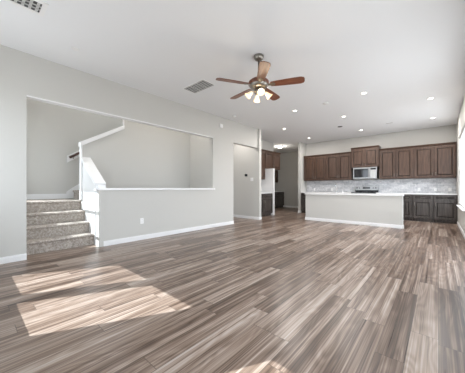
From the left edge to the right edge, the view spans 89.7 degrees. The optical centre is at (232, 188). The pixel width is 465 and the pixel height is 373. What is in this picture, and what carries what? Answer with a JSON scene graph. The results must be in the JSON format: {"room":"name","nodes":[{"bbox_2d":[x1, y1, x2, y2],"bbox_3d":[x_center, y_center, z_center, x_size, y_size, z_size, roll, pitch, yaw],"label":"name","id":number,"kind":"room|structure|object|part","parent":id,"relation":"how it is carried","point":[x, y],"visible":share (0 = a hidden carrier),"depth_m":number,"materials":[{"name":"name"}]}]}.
{"room":"empty living room","nodes":[
{"label":"empty living room","id":0,"kind":"room"},
{"bbox_2d":[26,99,121,198],"bbox_3d":[-3.520,-1.230,6.458,0.120,4.600,4.100,0,0,41],"label":"wall","id":1,"kind":"structure","parent":0,"point":[53,132],"depth_m":5.56,"materials":[{"name":"paint"}]},
{"bbox_2d":[26,194,66,199],"bbox_3d":[-4.404,0.190,5.351,0.016,0.120,1.030,0,0,41],"label":"baseboard","id":2,"kind":"structure","parent":1,"relation":"attached to","point":[28,196],"depth_m":5.43,"materials":[{"name":"white paint"}]},
{"bbox_2d":[66,184,78,197],"bbox_3d":[-3.147,-0.800,6.776,0.020,2.100,2.790,0,0,41],"label":"trim","id":3,"kind":"structure","parent":1,"relation":"attached to","point":[70,194],"depth_m":5.80,"materials":[{"name":"white paint"}]},
{"bbox_2d":[67,150,78,161],"bbox_3d":[-3.280,-1.452,6.566,0.098,1.645,2.280,0,0,41],"label":"stair handrail","id":4,"kind":"object","parent":1,"relation":"attached to","point":[74,155],"visible":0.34,"depth_m":5.80,"materials":[{"name":"brown wood"}]},
{"bbox_2d":[82,163,96,245],"bbox_3d":[-2.802,0.215,4.679,0.870,1.710,0.120,0,0,41],"label":"wall","id":5,"kind":"structure","parent":0,"point":[89,195],"depth_m":4.62,"materials":[{"name":"white paint"}]},
{"bbox_2d":[79,146,81,199],"bbox_3d":[-3.195,-0.330,4.929,0.114,1.160,0.025,0,0,41],"label":"trim","id":6,"kind":"structure","parent":5,"relation":"attached to","point":[80,147],"depth_m":4.91,"materials":[{"name":"white paint"}]},
{"bbox_2d":[79,154,105,184],"bbox_3d":[-2.829,-0.385,4.703,0.938,0.665,0.190,0,0,41],"label":"trim","id":7,"kind":"structure","parent":5,"relation":"attached to","point":[93,172],"depth_m":4.62,"materials":[{"name":"white paint"}]},
{"bbox_2d":[96,185,105,187],"bbox_3d":[-2.457,-0.010,4.370,0.095,0.100,0.128,0,0,41],"label":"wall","id":8,"kind":"structure","parent":0,"point":[97,186],"depth_m":4.34,"materials":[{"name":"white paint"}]},
{"bbox_2d":[0,45,257,257],"bbox_3d":[-1.541,-0.480,5.361,0.120,3.100,7.150,0,0,41],"label":"wall","id":9,"kind":"structure","parent":0,"point":[22,74],"depth_m":4.46,"materials":[{"name":"paint"}]},
{"bbox_2d":[99,190,103,246],"bbox_3d":[-2.403,0.555,4.278,0.018,1.030,0.075,0,0,41],"label":"trim","id":10,"kind":"structure","parent":9,"relation":"attached to","point":[101,192],"depth_m":4.27,"materials":[{"name":"paint"}]},
{"bbox_2d":[0,221,233,263],"bbox_3d":[-1.910,1.024,4.931,0.136,0.092,5.776,0,0,41],"label":"baseboard","id":11,"kind":"structure","parent":9,"relation":"attached to","point":[21,257],"depth_m":4.85,"materials":[{"name":"white paint"}]},
{"bbox_2d":[26,95,212,137],"bbox_3d":[-1.860,-1.390,4.996,0.124,0.020,3.860,0,0,41],"label":"trim","id":12,"kind":"structure","parent":9,"relation":"attached to","point":[27,96],"depth_m":4.37,"materials":[{"name":"white paint"}]},
{"bbox_2d":[94,188,214,190],"bbox_3d":[-1.521,0.018,5.384,0.180,0.045,2.970,0,0,41],"label":"trim","id":13,"kind":"structure","parent":9,"relation":"attached to","point":[96,189],"depth_m":5.04,"materials":[{"name":"white paint"}]},
{"bbox_2d":[81,120,189,209],"bbox_3d":[-2.245,-1.230,6.008,0.090,4.600,2.850,0,0,41],"label":"wall","id":14,"kind":"structure","parent":0,"point":[139,155],"depth_m":5.89,"materials":[{"name":"paint"}]},
{"bbox_2d":[78,120,124,146],"bbox_3d":[-2.912,-1.379,5.250,0.150,1.002,0.910,0,0,41],"label":"trim","id":15,"kind":"structure","parent":14,"relation":"attached to","point":[122,127],"depth_m":5.18,"materials":[{"name":"white paint"}]},
{"bbox_2d":[190,134,209,187],"bbox_3d":[-1.376,-1.230,7.221,2.090,4.600,0.120,0,0,41],"label":"wall","id":16,"kind":"structure","parent":0,"point":[199,146],"depth_m":6.77,"materials":[{"name":"paint"}]},
{"bbox_2d":[0,207,464,372],"bbox_3d":[1.235,1.145,6.661,8.050,0.150,12.770,0,0,41],"label":"floor","id":17,"kind":"structure","parent":0,"point":[284,291],"depth_m":2.19,"materials":[{"name":"brown wood"}]},
{"bbox_2d":[26,190,93,254],"bbox_3d":[-2.979,-0.058,5.509,1.945,2.255,3.149,0,0,41],"label":"carpeted staircase","id":18,"kind":"structure","parent":17,"relation":"on","point":[51,224],"depth_m":4.33,"materials":[{"name":"carpet"}]},
{"bbox_2d":[261,193,272,216],"bbox_3d":[0.963,0.635,8.959,0.664,0.870,1.240,0,0,41],"label":"base cabinet","id":19,"kind":"object","parent":17,"relation":"on","point":[266,199],"visible":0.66,"depth_m":8.94,"materials":[{"name":"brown wood"}]},
{"bbox_3d":[0.973,0.670,8.544,0.026,0.570,0.586,0,0,41],"label":"door","id":20,"kind":"part","parent":19,"relation":"part of","materials":[{"name":"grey wood"}]},
{"bbox_3d":[1.377,0.670,9.001,0.026,0.570,0.586,0,0,41],"label":"door","id":21,"kind":"part","parent":19,"relation":"part of","materials":[{"name":"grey wood"}]},
{"bbox_2d":[275,192,283,207],"bbox_3d":[2.095,0.635,12.846,0.724,0.870,1.850,0,0,41],"label":"base cabinet","id":22,"kind":"object","parent":17,"relation":"on","point":[279,196],"visible":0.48,"depth_m":12.94,"materials":[{"name":"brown wood"}]},
{"bbox_3d":[2.329,0.670,12.640,0.026,0.570,0.586,0,0,41],"label":"door","id":23,"kind":"part","parent":22,"relation":"part of","materials":[{"name":"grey wood"}]},
{"bbox_3d":[2.732,0.670,13.098,0.026,0.570,0.586,0,0,41],"label":"door","id":24,"kind":"part","parent":22,"relation":"part of","materials":[{"name":"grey wood"}]},
{"bbox_2d":[301,193,305,212],"bbox_3d":[3.561,0.635,10.080,1.020,0.870,0.664,0,0,41],"label":"base cabinet","id":25,"kind":"object","parent":17,"relation":"on","point":[303,195],"visible":0.23,"depth_m":10.12,"materials":[{"name":"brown wood"}]},
{"bbox_3d":[3.187,0.670,10.034,0.476,0.570,0.026,0,0,41],"label":"door","id":26,"kind":"part","parent":25,"relation":"part of","materials":[{"name":"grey wood"}]},
{"bbox_2d":[300,192,350,192],"bbox_3d":[3.944,0.179,9.778,2.035,0.038,0.650,0,0,41],"label":"countertop","id":27,"kind":"structure","parent":25,"relation":"on","point":[300,192],"depth_m":9.52,"materials":[{"name":"white stone"}]},
{"bbox_2d":[305,193,403,228],"bbox_3d":[3.739,0.620,7.354,2.730,0.900,0.780,0,0,41],"label":"kitchen island","id":28,"kind":"object","parent":17,"relation":"on","point":[380,210],"visible":1,"depth_m":6.91,"materials":[{"name":"paint"}]},
{"bbox_2d":[305,193,403,195],"bbox_3d":[3.739,0.189,7.354,2.730,0.038,0.780,0,0,41],"label":"island countertop","id":29,"kind":"structure","parent":28,"relation":"on","point":[305,193],"depth_m":6.99,"materials":[{"name":"white stone"}]},
{"bbox_3d":[3.538,1.024,7.127,2.722,0.092,0.146,0,0,41],"label":"baseboard","id":30,"kind":"part","parent":28,"relation":"part of","materials":[{"name":"white paint"}]},
{"bbox_2d":[351,186,378,193],"bbox_3d":[4.978,0.480,8.803,0.795,1.120,0.697,0,0,41],"label":"range","id":31,"kind":"object","parent":17,"relation":"on","point":[358,189],"visible":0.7,"depth_m":8.89,"materials":[{"name":"silver metal"}]},
{"bbox_2d":[403,194,412,220],"bbox_3d":[5.966,0.635,7.962,0.290,0.870,0.664,0,0,41],"label":"base cabinet","id":32,"kind":"object","parent":17,"relation":"on","point":[407,198],"visible":0.82,"depth_m":7.73,"materials":[{"name":"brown wood"}]},
{"bbox_3d":[5.779,0.295,7.750,0.246,0.150,0.026,0,0,41],"label":"drawer","id":33,"kind":"part","parent":32,"relation":"part of","materials":[{"name":"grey wood"}]},
{"bbox_3d":[5.779,0.670,7.750,0.246,0.570,0.026,0,0,41],"label":"door","id":34,"kind":"part","parent":32,"relation":"part of","materials":[{"name":"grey wood"}]},
{"bbox_2d":[413,194,432,221],"bbox_3d":[6.270,0.635,7.694,0.510,0.870,0.664,0,0,41],"label":"base cabinet","id":35,"kind":"object","parent":17,"relation":"on","point":[422,204],"visible":0.98,"depth_m":7.48,"materials":[{"name":"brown wood"}]},
{"bbox_3d":[6.083,0.295,7.483,0.466,0.150,0.026,0,0,41],"label":"drawer","id":36,"kind":"part","parent":35,"relation":"part of","materials":[{"name":"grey wood"}]},
{"bbox_3d":[6.083,0.670,7.483,0.466,0.570,0.026,0,0,41],"label":"door","id":37,"kind":"part","parent":35,"relation":"part of","materials":[{"name":"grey wood"}]},
{"bbox_2d":[433,195,456,223],"bbox_3d":[6.669,0.635,7.342,0.545,0.870,0.664,0,0,41],"label":"base cabinet","id":38,"kind":"object","parent":17,"relation":"on","point":[444,206],"visible":0.95,"depth_m":7.13,"materials":[{"name":"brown wood"}]},
{"bbox_3d":[6.483,0.295,7.131,0.501,0.150,0.026,0,0,41],"label":"drawer","id":39,"kind":"part","parent":38,"relation":"part of","materials":[{"name":"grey wood"}]},
{"bbox_3d":[6.483,0.670,7.131,0.501,0.570,0.026,0,0,41],"label":"door","id":40,"kind":"part","parent":38,"relation":"part of","materials":[{"name":"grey wood"}]},
{"bbox_3d":[5.579,0.635,8.302,0.720,0.870,0.664,0,0,41],"label":"base cabinet","id":41,"kind":"object","parent":17,"relation":"on","visible":0},
{"bbox_2d":[376,193,457,194],"bbox_3d":[6.105,0.179,7.875,2.104,0.038,0.650,0,0,41],"label":"countertop","id":42,"kind":"structure","parent":41,"relation":"on","point":[376,193],"depth_m":7.37,"materials":[{"name":"white stone"}]},
{"bbox_2d":[0,0,464,152],"bbox_3d":[1.235,-2.130,6.661,8.050,0.200,12.770,0,0,41],"label":"ceiling","id":43,"kind":"structure","parent":0,"point":[402,53],"depth_m":3.50,"materials":[{"name":"paint"}]},
{"bbox_2d":[5,0,48,16],"bbox_3d":[-2.258,-2.024,2.528,0.280,0.012,0.380,0,0,41],"label":"ceiling vent","id":44,"kind":"object","parent":43,"relation":"in","point":[38,7],"visible":1,"depth_m":2.59,"materials":[{"name":"white plastic"}]},
{"bbox_2d":[183,79,214,93],"bbox_3d":[-0.675,-2.024,4.672,0.614,0.012,0.324,0,0,41],"label":"ceiling vent","id":45,"kind":"object","parent":43,"relation":"in","point":[201,85],"visible":1,"depth_m":4.65,"materials":[{"name":"white plastic"}]},
{"bbox_2d":[216,53,304,102],"bbox_3d":[0.411,-1.698,3.629,1.294,0.664,1.277,0,0,41],"label":"ceiling fan","id":46,"kind":"object","parent":43,"relation":"hanging from","point":[259,84],"visible":1,"depth_m":3.49,"materials":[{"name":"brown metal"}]},
{"bbox_3d":[0.001,-1.578,3.451,0.500,0.008,0.148,0,12,-19],"label":"blade","id":47,"kind":"part","parent":46,"relation":"part of","materials":[{"name":"brown wood"}]},
{"bbox_3d":[0.147,-1.578,3.929,0.148,0.008,0.500,-15,9,-36],"label":"blade","id":48,"kind":"part","parent":46,"relation":"part of","materials":[{"name":"brown wood"}]},
{"bbox_3d":[0.239,-1.426,3.576,0.113,0.122,0.114,0,0,41],"label":"lamp shade","id":49,"kind":"part","parent":46,"relation":"part of","materials":[{"name":"beige glass"}]},
{"bbox_3d":[0.389,-1.426,3.753,0.114,0.122,0.113,0,0,41],"label":"lamp shade","id":50,"kind":"part","parent":46,"relation":"part of","materials":[{"name":"beige glass"}]},
{"bbox_3d":[0.416,-1.426,3.425,0.114,0.122,0.113,0,0,41],"label":"lamp shade","id":51,"kind":"part","parent":46,"relation":"part of","materials":[{"name":"beige glass"}]},
{"bbox_3d":[0.410,-1.578,3.164,0.148,0.008,0.500,12,0,-1],"label":"blade","id":52,"kind":"part","parent":46,"relation":"part of","materials":[{"name":"brown wood"}]},
{"bbox_3d":[0.567,-1.426,3.603,0.113,0.122,0.114,0,0,41],"label":"lamp shade","id":53,"kind":"part","parent":46,"relation":"part of","materials":[{"name":"beige glass"}]},
{"bbox_3d":[0.647,-1.578,3.938,0.148,0.008,0.500,-15,-8,34],"label":"blade","id":54,"kind":"part","parent":46,"relation":"part of","materials":[{"name":"brown wood"}]},
{"bbox_3d":[0.809,-1.578,3.465,0.500,0.008,0.148,0,-12,17],"label":"blade","id":55,"kind":"part","parent":46,"relation":"part of","materials":[{"name":"brown wood"}]},
{"bbox_2d":[233,129,260,216],"bbox_3d":[-0.107,-0.480,8.942,2.820,3.100,0.120,0,0,41],"label":"wall","id":56,"kind":"structure","parent":0,"point":[246,160],"depth_m":8.30,"materials":[{"name":"paint"}]},
{"bbox_2d":[233,214,261,219],"bbox_3d":[-0.069,1.024,8.898,2.736,0.092,0.136,0,0,41],"label":"baseboard","id":57,"kind":"structure","parent":56,"relation":"attached to","point":[238,216],"depth_m":8.26,"materials":[{"name":"white paint"}]},
{"bbox_2d":[261,140,272,150],"bbox_3d":[1.010,-0.480,9.604,0.120,3.100,2.350,0,0,41],"label":"wall","id":58,"kind":"structure","parent":0,"point":[266,145],"depth_m":10.02,"materials":[{"name":"paint"}]},
{"bbox_2d":[261,149,265,179],"bbox_3d":[0.826,-0.940,9.007,0.394,1.180,1.130,0,0,41],"label":"upper cabinet","id":59,"kind":"object","parent":58,"relation":"attached to","point":[262,150],"visible":0.3,"depth_m":9.21,"materials":[{"name":"brown wood"}]},
{"bbox_2d":[265,150,280,169],"bbox_3d":[1.586,-1.165,9.870,0.394,0.730,1.170,0,0,41],"label":"upper cabinet","id":60,"kind":"object","parent":58,"relation":"attached to","point":[272,159],"visible":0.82,"depth_m":9.71,"materials":[{"name":"brown wood"}]},
{"bbox_3d":[1.508,-1.135,9.559,0.026,0.610,0.546,0,0,41],"label":"door","id":61,"kind":"part","parent":60,"relation":"part of","materials":[{"name":"brown wood"}]},
{"bbox_3d":[1.884,-1.135,9.986,0.026,0.610,0.546,0,0,41],"label":"door","id":62,"kind":"part","parent":60,"relation":"part of","materials":[{"name":"brown wood"}]},
{"bbox_2d":[261,168,274,214],"bbox_3d":[1.402,0.140,9.472,0.645,1.860,0.090,0,0,41],"label":"wall","id":63,"kind":"structure","parent":0,"point":[267,185],"depth_m":9.31,"materials":[{"name":"white paint"}]},
{"bbox_2d":[275,151,297,205],"bbox_3d":[3.453,-0.480,13.029,2.960,3.100,0.120,0,0,41],"label":"wall","id":64,"kind":"structure","parent":0,"point":[288,172],"depth_m":13.16,"materials":[{"name":"paint"}]},
{"bbox_2d":[298,142,305,210],"bbox_3d":[3.719,-0.480,11.183,0.120,3.100,2.300,0,0,41],"label":"wall","id":65,"kind":"structure","parent":0,"point":[301,146],"depth_m":10.35,"materials":[{"name":"paint"}]},
{"bbox_2d":[306,124,455,192],"bbox_3d":[5.255,-0.480,9.137,5.050,3.100,0.120,0,0,41],"label":"wall","id":66,"kind":"structure","parent":0,"point":[442,134],"depth_m":8.58,"materials":[{"name":"paint"}]},
{"bbox_2d":[304,154,327,180],"bbox_3d":[3.648,-0.880,10.210,0.980,1.100,0.394,0,0,41],"label":"upper cabinet","id":67,"kind":"object","parent":66,"relation":"attached to","point":[314,165],"visible":0.99,"depth_m":10.06,"materials":[{"name":"brown wood"}]},
{"bbox_3d":[3.373,-0.850,10.256,0.451,0.980,0.026,0,0,41],"label":"door","id":68,"kind":"part","parent":67,"relation":"part of","materials":[{"name":"brown wood"}]},
{"bbox_3d":[3.653,-1.400,10.215,0.980,0.060,0.380,0,0,41],"label":"crown moulding","id":69,"kind":"part","parent":67,"relation":"part of","materials":[{"name":"brown wood"}]},
{"bbox_3d":[3.729,-0.850,9.942,0.451,0.980,0.026,0,0,41],"label":"door","id":70,"kind":"part","parent":67,"relation":"part of","materials":[{"name":"brown wood"}]},
{"bbox_2d":[326,152,353,180],"bbox_3d":[4.380,-0.880,9.565,0.970,1.100,0.394,0,0,41],"label":"upper cabinet","id":71,"kind":"object","parent":66,"relation":"attached to","point":[338,165],"visible":0.99,"depth_m":9.42,"materials":[{"name":"brown wood"}]},
{"bbox_3d":[4.106,-0.850,9.610,0.446,0.980,0.026,0,0,41],"label":"door","id":72,"kind":"part","parent":71,"relation":"part of","materials":[{"name":"brown wood"}]},
{"bbox_3d":[4.384,-1.400,9.570,0.970,0.060,0.380,0,0,41],"label":"crown moulding","id":73,"kind":"part","parent":71,"relation":"part of","materials":[{"name":"brown wood"}]},
{"bbox_3d":[4.459,-0.850,9.300,0.446,0.980,0.026,0,0,41],"label":"door","id":74,"kind":"part","parent":71,"relation":"part of","materials":[{"name":"brown wood"}]},
{"bbox_2d":[351,145,380,167],"bbox_3d":[5.069,-1.175,8.911,0.928,0.770,0.464,0,0,41],"label":"upper cabinet","id":75,"kind":"object","parent":66,"relation":"attached to","point":[367,156],"visible":0.97,"depth_m":8.74,"materials":[{"name":"brown wood"}]},
{"bbox_3d":[4.781,-1.145,8.923,0.425,0.650,0.026,0,0,41],"label":"door","id":76,"kind":"part","parent":75,"relation":"part of","materials":[{"name":"brown wood"}]},
{"bbox_2d":[353,167,378,178],"bbox_3d":[5.073,-0.573,8.908,0.790,0.425,0.434,0,0,41],"label":"microwave","id":77,"kind":"object","parent":75,"relation":"attached to","point":[364,172],"visible":1,"depth_m":8.75,"materials":[{"name":"silver metal"}]},
{"bbox_3d":[4.879,-0.573,8.861,0.560,0.425,0.030,0,0,41],"label":"door","id":78,"kind":"part","parent":77,"relation":"part of","materials":[{"name":"silver metal"}]},
{"bbox_3d":[5.178,-0.573,8.599,0.225,0.425,0.030,0,0,41],"label":"control panel","id":79,"kind":"part","parent":77,"relation":"part of","materials":[{"name":"silver metal"}]},
{"bbox_3d":[5.074,-1.530,8.916,0.928,0.060,0.450,0,0,41],"label":"crown moulding","id":80,"kind":"part","parent":75,"relation":"part of","materials":[{"name":"brown wood"}]},
{"bbox_3d":[5.118,-1.145,8.626,0.425,0.650,0.026,0,0,41],"label":"door","id":81,"kind":"part","parent":75,"relation":"part of","materials":[{"name":"brown wood"}]},
{"bbox_2d":[307,178,455,192],"bbox_3d":[5.256,-0.085,9.048,4.929,0.486,0.011,0,0,41],"label":"tile backsplash","id":82,"kind":"structure","parent":66,"relation":"attached to","point":[442,185],"depth_m":8.51,"materials":[{"name":"tile"}]},
{"bbox_2d":[379,146,413,178],"bbox_3d":[5.813,-0.880,8.303,0.990,1.100,0.394,0,0,41],"label":"upper cabinet","id":83,"kind":"object","parent":66,"relation":"attached to","point":[396,162],"visible":0.97,"depth_m":8.16,"materials":[{"name":"brown wood"}]},
{"bbox_3d":[5.536,-0.850,8.351,0.456,0.980,0.026,0,0,41],"label":"door","id":84,"kind":"part","parent":83,"relation":"part of","materials":[{"name":"brown wood"}]},
{"bbox_3d":[5.818,-1.400,8.308,0.990,0.060,0.380,0,0,41],"label":"crown moulding","id":85,"kind":"part","parent":83,"relation":"part of","materials":[{"name":"brown wood"}]},
{"bbox_3d":[5.896,-0.850,8.034,0.456,0.980,0.026,0,0,41],"label":"door","id":86,"kind":"part","parent":83,"relation":"part of","materials":[{"name":"brown wood"}]},
{"bbox_2d":[413,142,456,178],"bbox_3d":[6.579,-0.880,7.629,1.050,1.100,0.394,0,0,41],"label":"upper cabinet","id":87,"kind":"object","parent":66,"relation":"attached to","point":[438,160],"visible":0.99,"depth_m":7.49,"materials":[{"name":"brown wood"}]},
{"bbox_3d":[6.290,-0.850,7.687,0.486,0.980,0.026,0,0,41],"label":"door","id":88,"kind":"part","parent":87,"relation":"part of","materials":[{"name":"brown wood"}]},
{"bbox_3d":[6.583,-1.400,7.634,1.050,0.060,0.380,0,0,41],"label":"crown moulding","id":89,"kind":"part","parent":87,"relation":"part of","materials":[{"name":"brown wood"}]},
{"bbox_3d":[6.673,-0.850,7.350,0.486,0.980,0.026,0,0,41],"label":"door","id":90,"kind":"part","parent":87,"relation":"part of","materials":[{"name":"brown wood"}]},
{"bbox_2d":[456,96,464,232],"bbox_3d":[3.613,-0.480,3.361,0.120,3.100,10.960,0,0,41],"label":"wall","id":91,"kind":"structure","parent":0,"point":[460,125],"depth_m":6.59,"materials":[{"name":"paint"}]},
{"bbox_2d":[456,127,464,211],"bbox_3d":[5.710,-0.465,5.798,0.135,1.930,2.330,0,0,41],"label":"window","id":92,"kind":"structure","parent":91,"relation":"in","point":[463,132],"depth_m":6.57,"materials":[{"name":"white paint"}]},
{"bbox_2d":[457,221,464,238],"bbox_3d":[3.340,1.024,3.155,0.016,0.092,10.050,0,0,41],"label":"baseboard","id":93,"kind":"structure","parent":91,"relation":"attached to","point":[458,224],"depth_m":5.58,"materials":[{"name":"white paint"}]},
{"bbox_3d":[0.656,-0.480,11.881,0.120,3.100,5.300,0,0,41],"label":"wall","id":94,"kind":"structure","parent":0,"visible":0},
{"bbox_2d":[275,170,277,182],"bbox_3d":[1.938,-0.885,12.918,0.394,1.110,1.750,0,0,41],"label":"upper cabinet","id":95,"kind":"object","parent":94,"relation":"attached to","point":[276,171],"visible":0.16,"depth_m":13.33,"materials":[{"name":"brown wood"}]}
]}

